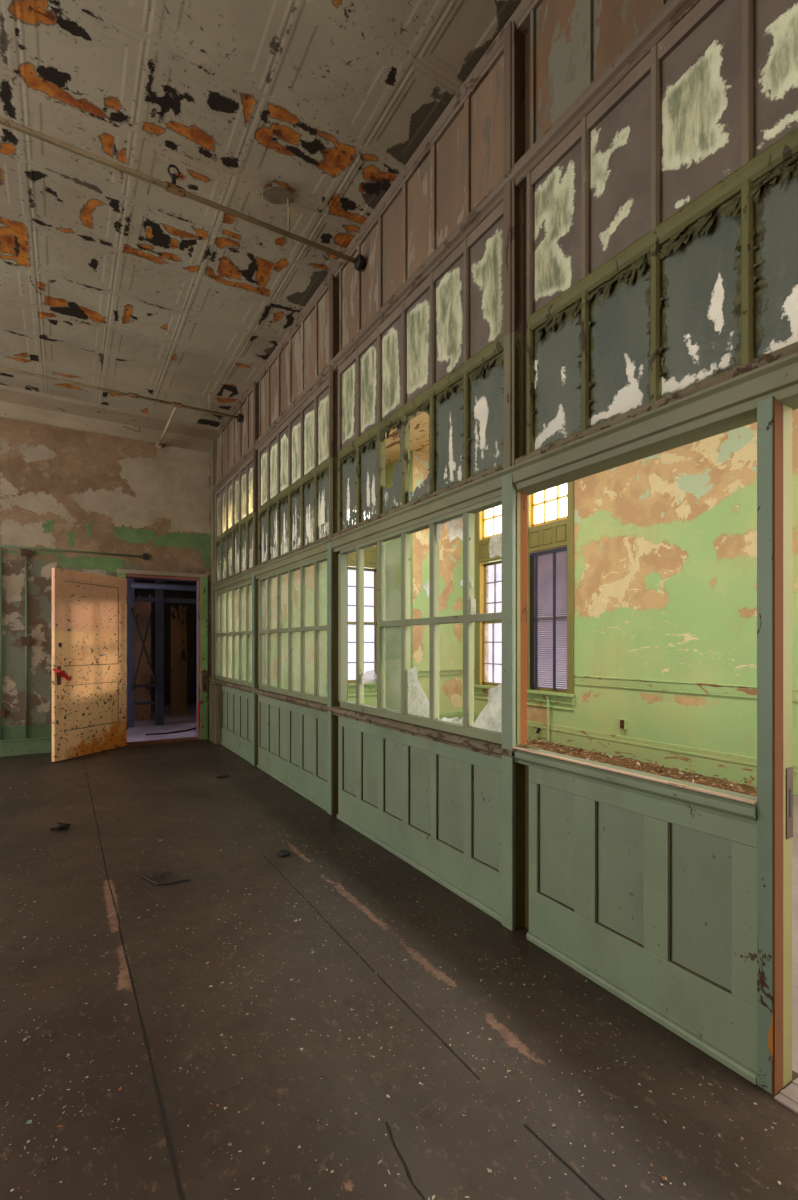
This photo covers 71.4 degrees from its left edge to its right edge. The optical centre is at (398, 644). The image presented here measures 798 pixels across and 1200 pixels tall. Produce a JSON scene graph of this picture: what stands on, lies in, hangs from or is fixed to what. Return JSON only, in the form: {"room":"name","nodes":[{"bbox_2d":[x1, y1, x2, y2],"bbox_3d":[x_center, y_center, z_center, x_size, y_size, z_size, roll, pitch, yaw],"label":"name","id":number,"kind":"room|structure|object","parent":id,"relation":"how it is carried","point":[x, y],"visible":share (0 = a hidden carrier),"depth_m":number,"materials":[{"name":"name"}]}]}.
{"room":"school corridor","nodes":[
{"label":"school corridor","id":0,"kind":"room"},
{"bbox_2d":[0,417,210,739],"bbox_3d":[-5.123,-0.750,5.904,6.110,4.000,0.200,0,0,-31],"label":"wall","id":1,"kind":"structure","parent":0,"point":[61,488],"depth_m":6.57,"materials":[{"name":"green paint"}]},
{"bbox_2d":[0,547,5,739],"bbox_3d":[-4.417,-0.010,6.176,0.060,2.140,0.058,0,0,-31],"label":"conduit","id":2,"kind":"object","parent":1,"relation":"attached to","point":[2,711],"visible":1,"depth_m":6.16,"materials":[{"name":"green metal"}]},
{"bbox_2d":[0,737,51,756],"bbox_3d":[-5.564,1.160,5.503,4.940,0.180,0.029,0,0,-31],"label":"baseboard","id":3,"kind":"structure","parent":1,"relation":"attached to","point":[14,747],"depth_m":6.29,"materials":[{"name":"green wood"}]},
{"bbox_2d":[21,549,31,737],"bbox_3d":[-4.224,-0.007,6.292,0.100,2.135,0.058,0,0,-31],"label":"conduit","id":4,"kind":"object","parent":1,"relation":"attached to","point":[26,640],"visible":1,"depth_m":6.29,"materials":[{"name":"green metal"}]},
{"bbox_2d":[1,545,148,559],"bbox_3d":[-3.785,-1.100,6.568,1.512,0.078,0.038,0,0,-31],"label":"conduit","id":5,"kind":"object","parent":1,"relation":"attached to","point":[144,556],"visible":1,"depth_m":6.56,"materials":[{"name":"black metal"}]},
{"bbox_2d":[49,568,127,761],"bbox_3d":[-3.501,0.214,6.338,0.182,2.048,1.011,0,0,17],"label":"door","id":6,"kind":"structure","parent":1,"relation":"in","point":[89,610],"depth_m":6.26,"materials":[{"name":"beige paint"}]},
{"bbox_2d":[53,668,70,680],"bbox_3d":[-3.546,0.322,5.856,0.070,0.146,0.177,0,0,42],"label":"ribbon","id":7,"kind":"object","parent":6,"relation":"attached to","point":[61,673],"visible":1,"depth_m":5.84,"materials":[{"name":"red fabric"}]},
{"bbox_2d":[0,384,218,452],"bbox_3d":[-4.960,-2.639,5.663,6.140,0.219,0.420,0,0,-31],"label":"crown molding","id":8,"kind":"structure","parent":1,"relation":"attached to","point":[15,403],"depth_m":6.56,"materials":[{"name":"beige paint"}]},
{"bbox_2d":[117,569,207,746],"bbox_3d":[-3.038,0.163,7.138,1.075,2.175,0.235,0,0,-31],"label":"door frame","id":9,"kind":"structure","parent":1,"relation":"attached to","point":[202,579],"depth_m":7.27,"materials":[{"name":"green paint"},{"name":"bare brown wood"}]},
{"bbox_2d":[202,670,206,691],"bbox_3d":[-2.555,0.478,7.280,0.050,0.277,0.030,0,0,-31],"label":"light switch","id":10,"kind":"object","parent":1,"relation":"attached to","point":[204,672],"visible":1,"depth_m":7.27,"materials":[{"name":"black metal"}]},
{"bbox_2d":[127,703,195,741],"bbox_3d":[-4.476,1.250,8.989,4.800,0.001,4.780,0,0,-31],"label":"floor","id":11,"kind":"structure","parent":0,"point":[172,722],"depth_m":8.46,"materials":[{"name":"grey concrete"}]},
{"bbox_2d":[134,594,150,720],"bbox_3d":[-4.227,0.206,9.145,0.255,2.087,0.030,0,0,-31],"label":"shelving unit","id":12,"kind":"object","parent":11,"relation":"on","point":[141,609],"visible":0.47,"depth_m":9.13,"materials":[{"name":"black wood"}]},
{"bbox_2d":[127,578,195,727],"bbox_3d":[-3.325,-0.060,8.821,1.800,2.620,0.155,0,0,-31],"label":"steel frame","id":13,"kind":"object","parent":11,"relation":"on","point":[159,586],"visible":0.67,"depth_m":8.52,"materials":[{"name":"blue metal"}]},
{"bbox_2d":[145,727,195,734],"bbox_3d":[-3.069,1.238,8.126,0.195,0.022,1.282,0,0,33],"label":"cable","id":14,"kind":"object","parent":11,"relation":"on","point":[195,727],"visible":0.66,"depth_m":7.77,"materials":[{"name":"black metal"}]},
{"bbox_2d":[171,605,186,713],"bbox_3d":[-3.966,0.263,10.002,0.271,1.974,0.030,0,0,-31],"label":"board","id":15,"kind":"object","parent":11,"relation":"on","point":[179,617],"visible":1,"depth_m":9.99,"materials":[{"name":"brown wood"}]},
{"bbox_2d":[134,579,195,705],"bbox_3d":[-4.522,-0.350,9.066,5.000,3.200,4.600,0,0,-31],"label":"wall","id":16,"kind":"structure","parent":0,"point":[191,608],"depth_m":11.51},
{"bbox_2d":[0,0,521,426],"bbox_3d":[-2.252,-2.750,1.212,6.190,0.005,10.800,0,0,-31],"label":"ceiling","id":17,"kind":"structure","parent":0,"point":[110,278],"depth_m":3.16,"materials":[{"name":"paint"}]},
{"bbox_2d":[0,366,241,447],"bbox_3d":[-4.714,-2.623,5.224,6.070,0.274,1.407,0,0,-31],"label":"pipe","id":18,"kind":"object","parent":17,"relation":"hanging from","point":[176,405],"visible":1,"depth_m":5.72,"materials":[{"name":"black metal"}]},
{"bbox_2d":[0,117,363,270],"bbox_3d":[-2.854,-2.627,2.134,6.070,0.266,0.094,0,0,-31],"label":"pipe","id":19,"kind":"object","parent":17,"relation":"hanging from","point":[172,188],"visible":1,"depth_m":3.09,"materials":[{"name":"black metal"}]},
{"bbox_2d":[263,186,290,205],"bbox_3d":[-0.739,-2.722,3.366,0.169,0.064,0.170,0,0,-31],"label":"ceiling light","id":20,"kind":"object","parent":17,"relation":"attached to","point":[275,195],"depth_m":3.36,"materials":[{"name":"grey metal"}]},
{"bbox_2d":[225,546,376,706],"bbox_3d":[-1.344,-0.750,8.061,2.590,4.000,0.001,0,0,-31],"label":"wall","id":21,"kind":"structure","parent":0,"point":[368,700],"depth_m":7.99,"materials":[{"name":"green paint"}]},
{"bbox_2d":[326,545,376,696],"bbox_3d":[-0.673,-0.710,8.517,1.010,3.000,0.230,0,0,-31],"label":"window","id":22,"kind":"structure","parent":21,"relation":"in","point":[370,553],"depth_m":8.62,"materials":[{"name":"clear glass"}]},
{"bbox_2d":[0,739,797,1199],"bbox_3d":[-2.240,1.249,1.231,6.230,0.001,10.820,0,0,-31],"label":"floor","id":23,"kind":"structure","parent":0,"point":[431,1167],"depth_m":1.77,"materials":[{"name":"brown wood"}]},
{"bbox_2d":[50,822,69,830],"bbox_3d":[-2.295,1.234,3.763,0.118,0.029,0.144,0,0,-22],"label":"scrap","id":24,"kind":"object","parent":23,"relation":"on","point":[60,825],"visible":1,"depth_m":3.77,"materials":[{"name":"black"}]},
{"bbox_2d":[140,869,189,884],"bbox_3d":[-1.254,1.242,2.961,0.284,0.012,0.138,0,0,39],"label":"twig","id":25,"kind":"object","parent":23,"relation":"on","point":[165,873],"visible":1,"depth_m":2.91,"materials":[{"name":"black wood"}]},
{"bbox_2d":[277,850,290,856],"bbox_3d":[-0.683,1.236,3.296,0.076,0.028,0.080,0,0,-31],"label":"lump","id":26,"kind":"object","parent":23,"relation":"on","point":[282,853],"visible":1,"depth_m":3.27,"materials":[{"name":"black metal"}]},
{"bbox_2d":[0,745,795,1199],"bbox_3d":[-1.690,1.246,3.472,3.894,0.002,6.921,0,0,-31],"label":"flakes","id":27,"kind":"object","parent":23,"relation":"on","point":[24,1039],"visible":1,"depth_m":1.77,"materials":[{"name":"beige paint"}]},
{"bbox_2d":[774,1078,797,1113],"bbox_3d":[1.458,1.246,0.980,0.170,0.010,1.376,0,0,-31],"label":"threshold","id":28,"kind":"object","parent":23,"relation":"on","point":[788,1096],"visible":1,"depth_m":1.52,"materials":[{"name":"beige wood"}]},
{"bbox_2d":[385,411,428,465],"bbox_3d":[1.860,-2.715,3.687,3.410,0.070,10.800,0,0,-31],"label":"ceiling","id":29,"kind":"structure","parent":0,"point":[419,425],"depth_m":7.41,"materials":[{"name":"beige paint"}]},
{"bbox_2d":[385,450,462,714],"bbox_3d":[0.367,-0.750,8.525,0.980,4.000,0.970,0,0,-31],"label":"wall","id":30,"kind":"structure","parent":0,"point":[450,554],"depth_m":8.17,"materials":[{"name":"green paint"}]},
{"bbox_2d":[209,0,797,1095],"bbox_3d":[-0.328,-0.750,3.885,0.185,4.000,8.197,0,0,-31],"label":"wall","id":31,"kind":"structure","parent":0,"point":[671,896],"depth_m":2.36,"materials":[{"name":"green wood"}]},
{"bbox_2d":[215,581,251,686],"bbox_3d":[-1.942,-0.112,6.558,0.055,1.127,1.760,0,0,-31],"label":"window","id":32,"kind":"structure","parent":31,"relation":"in","point":[220,634],"depth_m":6.55,"materials":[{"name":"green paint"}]},
{"bbox_2d":[215,455,252,581],"bbox_3d":[-1.951,-1.409,6.552,0.056,1.198,1.794,0,0,-31],"label":"window","id":33,"kind":"structure","parent":31,"relation":"in","point":[234,498],"depth_m":6.50,"materials":[{"name":"grey glass"}]},
{"bbox_2d":[258,555,326,703],"bbox_3d":[-0.952,-0.112,4.913,0.055,1.127,1.790,0,0,-31],"label":"window","id":34,"kind":"structure","parent":31,"relation":"in","point":[317,628],"depth_m":4.89,"materials":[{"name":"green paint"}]},
{"bbox_2d":[258,378,328,564],"bbox_3d":[-0.961,-1.409,4.907,0.057,1.198,1.824,0,0,-31],"label":"window","id":35,"kind":"structure","parent":31,"relation":"in","point":[293,462],"depth_m":4.79,"materials":[{"name":"grey glass"}]},
{"bbox_2d":[338,495,501,743],"bbox_3d":[0.042,-0.112,3.261,0.055,1.127,1.775,0,0,-31],"label":"window","id":36,"kind":"structure","parent":31,"relation":"in","point":[468,618],"depth_m":3.21,"materials":[{"name":"grey paint"}]},
{"bbox_2d":[338,200,503,531],"bbox_3d":[0.033,-1.409,3.255,0.057,1.198,1.809,0,0,-31],"label":"window","id":37,"kind":"structure","parent":31,"relation":"in","point":[439,354],"depth_m":2.98,"materials":[{"name":"grey glass"}]},
{"bbox_2d":[526,739,756,795],"bbox_3d":[1.366,1.214,6.074,1.650,0.071,4.205,0,0,-31],"label":"debris","id":38,"kind":"object","parent":31,"relation":"on","point":[630,763],"visible":0.23,"depth_m":5.46,"materials":[{"name":"paint"}]},
{"bbox_2d":[527,0,797,453],"bbox_3d":[1.018,-1.409,1.618,0.057,1.198,1.795,0,0,-31],"label":"window","id":39,"kind":"structure","parent":31,"relation":"in","point":[662,229],"depth_m":1.82,"materials":[{"name":"grey glass"}]},
{"bbox_2d":[474,409,797,764],"bbox_3d":[3.316,-0.750,4.575,0.001,4.000,10.820,0,0,-31],"label":"wall","id":40,"kind":"structure","parent":0,"point":[665,543],"depth_m":5.56,"materials":[{"name":"green paint"}]},
{"bbox_2d":[527,481,575,710],"bbox_3d":[1.911,-0.710,6.997,0.230,3.000,0.880,0,0,-31],"label":"window","id":41,"kind":"structure","parent":40,"relation":"in","point":[559,533],"depth_m":6.88,"materials":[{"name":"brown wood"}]},
{"bbox_2d":[529,546,566,690],"bbox_3d":[1.887,-0.305,6.983,0.035,1.770,0.654,0,0,-31],"label":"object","id":42,"kind":"structure","parent":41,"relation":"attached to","point":[555,559],"depth_m":6.99,"materials":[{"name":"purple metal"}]},
{"bbox_2d":[412,507,797,701],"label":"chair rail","id":43,"kind":"structure","parent":40,"relation":"in","point":[488,575],"depth_m":7.93,"materials":[{"name":"green wood"}]},
{"bbox_2d":[421,711,797,795],"bbox_3d":[2.847,1.123,4.781,11.306,0.255,2.927,0,0,42],"label":"baseboard","id":44,"kind":"structure","parent":40,"relation":"attached to","point":[736,768],"depth_m":5.77,"materials":[{"name":"green wood"}]},
{"bbox_2d":[620,719,626,739],"bbox_3d":[2.432,0.918,6.008,0.036,0.220,0.088,0,0,-31],"label":"power outlet","id":45,"kind":"object","parent":40,"relation":"attached to","point":[623,722],"visible":1,"depth_m":5.99,"materials":[{"name":"white plastic"}]},
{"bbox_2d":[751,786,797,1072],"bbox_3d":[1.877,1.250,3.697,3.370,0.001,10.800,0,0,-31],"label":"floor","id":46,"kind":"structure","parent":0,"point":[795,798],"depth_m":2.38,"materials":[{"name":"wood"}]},
{"bbox_2d":[547,697,548,742],"bbox_3d":[1.851,0.950,6.893,0.060,0.600,0.060,0,0,-31],"label":"riser pipe","id":47,"kind":"object","parent":46,"relation":"on","point":[547,697],"visible":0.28,"depth_m":6.88,"materials":[{"name":"green metal"}]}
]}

